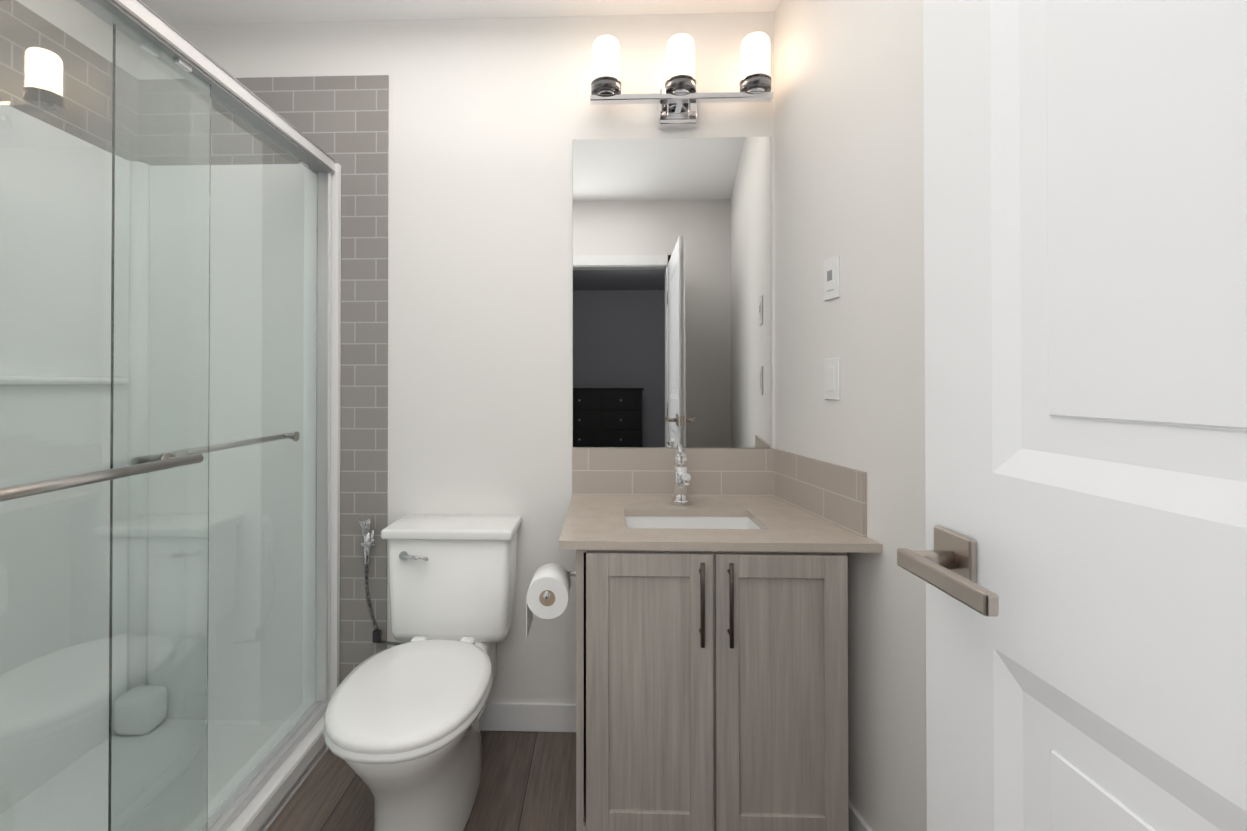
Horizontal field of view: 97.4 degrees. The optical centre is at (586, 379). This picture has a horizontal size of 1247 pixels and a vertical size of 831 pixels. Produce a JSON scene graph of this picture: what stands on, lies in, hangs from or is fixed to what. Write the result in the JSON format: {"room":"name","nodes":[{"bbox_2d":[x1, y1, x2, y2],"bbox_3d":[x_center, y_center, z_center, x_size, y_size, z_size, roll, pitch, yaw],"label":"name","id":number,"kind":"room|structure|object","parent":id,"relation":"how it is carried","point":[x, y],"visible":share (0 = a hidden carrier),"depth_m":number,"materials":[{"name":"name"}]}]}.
{"room":"bathroom","nodes":[
{"label":"bathroom","id":0,"kind":"room"},
{"bbox_2d":[266,731,575,830],"bbox_3d":[-0.024,1.247,0.917,3.800,0.060,2.170,0,0,2],"label":"floor","id":1,"kind":"structure","parent":0,"point":[528,781],"depth_m":1.62,"materials":[{"name":"wood"}]},
{"bbox_2d":[225,163,340,830],"bbox_3d":[-1.255,0.229,1.190,0.760,1.980,1.498,0,0,2],"label":"shower frame","id":2,"kind":"object","parent":1,"relation":"on","point":[264,807],"visible":0.02,"depth_m":1.90,"materials":[{"name":"white plastic"}]},
{"bbox_2d":[0,0,334,830],"bbox_3d":[-0.936,0.180,1.180,0.128,1.904,1.454,0,0,2],"label":"shower door","id":3,"kind":"structure","parent":2,"relation":"attached to","point":[164,392],"depth_m":1.16,"materials":[{"name":"clear glass"}]},
{"bbox_2d":[323,515,521,830],"bbox_3d":[-0.444,0.846,1.543,0.416,0.750,0.744,0,0,2],"label":"toilet","id":4,"kind":"object","parent":1,"relation":"on","point":[402,732],"visible":1,"depth_m":1.48,"materials":[{"name":"white ceramic"}]},
{"bbox_2d":[559,448,881,830],"bbox_3d":[0.334,0.729,1.598,0.784,0.985,0.590,0,0,2],"label":"bathroom vanity","id":5,"kind":"object","parent":1,"relation":"on","point":[712,655],"visible":1,"depth_m":1.35,"materials":[{"name":"beige wood"}]},
{"bbox_2d":[526,563,575,638],"bbox_3d":[-0.087,0.590,1.482,0.130,0.159,0.194,0,0,2],"label":"toilet paper","id":6,"kind":"object","parent":5,"relation":"attached to","point":[547,596],"visible":0.9,"depth_m":1.41,"materials":[{"name":"white paper"}]},
{"bbox_2d":[673,444,690,504],"bbox_3d":[0.306,0.307,1.726,0.054,0.188,0.168,0,0,2],"label":"faucet","id":7,"kind":"object","parent":5,"relation":"on","point":[682,477],"visible":1,"depth_m":1.75,"materials":[{"name":"silver metal"}]},
{"bbox_2d":[142,0,781,24],"bbox_3d":[-0.024,-1.333,0.935,3.800,0.100,2.170,0,0,2],"label":"ceiling","id":8,"kind":"structure","parent":0,"point":[184,12],"depth_m":1.89,"materials":[{"name":"white paint"}]},
{"bbox_2d":[172,12,774,703],"bbox_3d":[0.010,-0.026,1.960,3.800,2.500,0.100,0,0,2],"label":"wall","id":9,"kind":"structure","parent":0,"point":[492,120],"depth_m":1.92,"materials":[{"name":"white paint"}]},
{"bbox_2d":[236,75,388,683],"bbox_3d":[-1.161,0.074,1.945,0.920,2.300,0.008,0,0,2],"label":"wall tile","id":10,"kind":"structure","parent":9,"relation":"attached to","point":[343,121],"depth_m":1.93,"materials":[{"name":"grey tile"}]},
{"bbox_2d":[359,515,401,644],"bbox_3d":[-0.699,0.698,1.885,0.156,0.461,0.072,0,0,2],"label":"bidet sprayer","id":11,"kind":"object","parent":9,"relation":"attached to","point":[368,533],"visible":1,"depth_m":1.88,"materials":[{"name":"silver metal"}]},
{"bbox_2d":[480,702,575,732],"bbox_3d":[-0.355,1.176,1.908,0.693,0.096,0.012,0,0,2],"label":"baseboard","id":12,"kind":"structure","parent":9,"relation":"attached to","point":[529,717],"depth_m":1.90,"materials":[{"name":"white paint"}]},
{"bbox_2d":[573,137,770,447],"bbox_3d":[0.296,-0.301,1.899,0.685,1.074,0.005,0,0,2],"label":"mirror","id":13,"kind":"object","parent":9,"relation":"attached to","point":[671,292],"visible":1,"depth_m":1.90,"materials":[{"name":"silver mirror"}]},
{"bbox_2d":[590,32,772,128],"bbox_3d":[0.313,-0.998,1.831,0.598,0.253,0.151,0,0,2],"label":"sconce","id":14,"kind":"object","parent":9,"relation":"attached to","point":[678,98],"visible":1,"depth_m":1.78,"materials":[{"name":"silver metal"}]},
{"bbox_2d":[774,0,926,830],"bbox_3d":[0.831,-0.033,0.882,0.120,2.500,2.144,0,0,-7],"label":"wall","id":15,"kind":"structure","parent":0,"point":[849,132],"depth_m":1.38,"materials":[{"name":"white paint"}]},
{"bbox_2d":[824,358,839,399],"bbox_3d":[0.689,-0.001,1.536,0.008,0.116,0.072,0,0,-7],"label":"switch plate","id":16,"kind":"object","parent":15,"relation":"attached to","point":[831,365],"depth_m":1.53,"materials":[{"name":"white plastic"}]},
{"bbox_2d":[824,255,839,300],"bbox_3d":[0.688,-0.283,1.538,0.009,0.116,0.072,0,0,-7],"label":"switch plate","id":17,"kind":"object","parent":15,"relation":"attached to","point":[831,265],"depth_m":1.53,"materials":[{"name":"white plastic"}]},
{"bbox_2d":[848,800,871,830],"bbox_3d":[0.774,1.168,0.798,0.012,0.096,1.775,0,0,-7],"label":"baseboard","id":18,"kind":"structure","parent":15,"relation":"attached to","point":[857,822],"depth_m":1.41,"materials":[{"name":"white paint"}]},
{"bbox_3d":[0.051,-1.060,-0.100,0.780,0.460,0.110,0,0,2],"label":"wall","id":19,"kind":"structure","parent":0,"visible":0},
{"bbox_2d":[897,0,1246,830],"bbox_3d":[0.452,0.190,0.333,0.172,2.030,0.778,0,0,2],"label":"door","id":20,"kind":"structure","parent":19,"relation":"in","point":[1079,564],"depth_m":0.49,"materials":[{"name":"white paint"}]}
]}

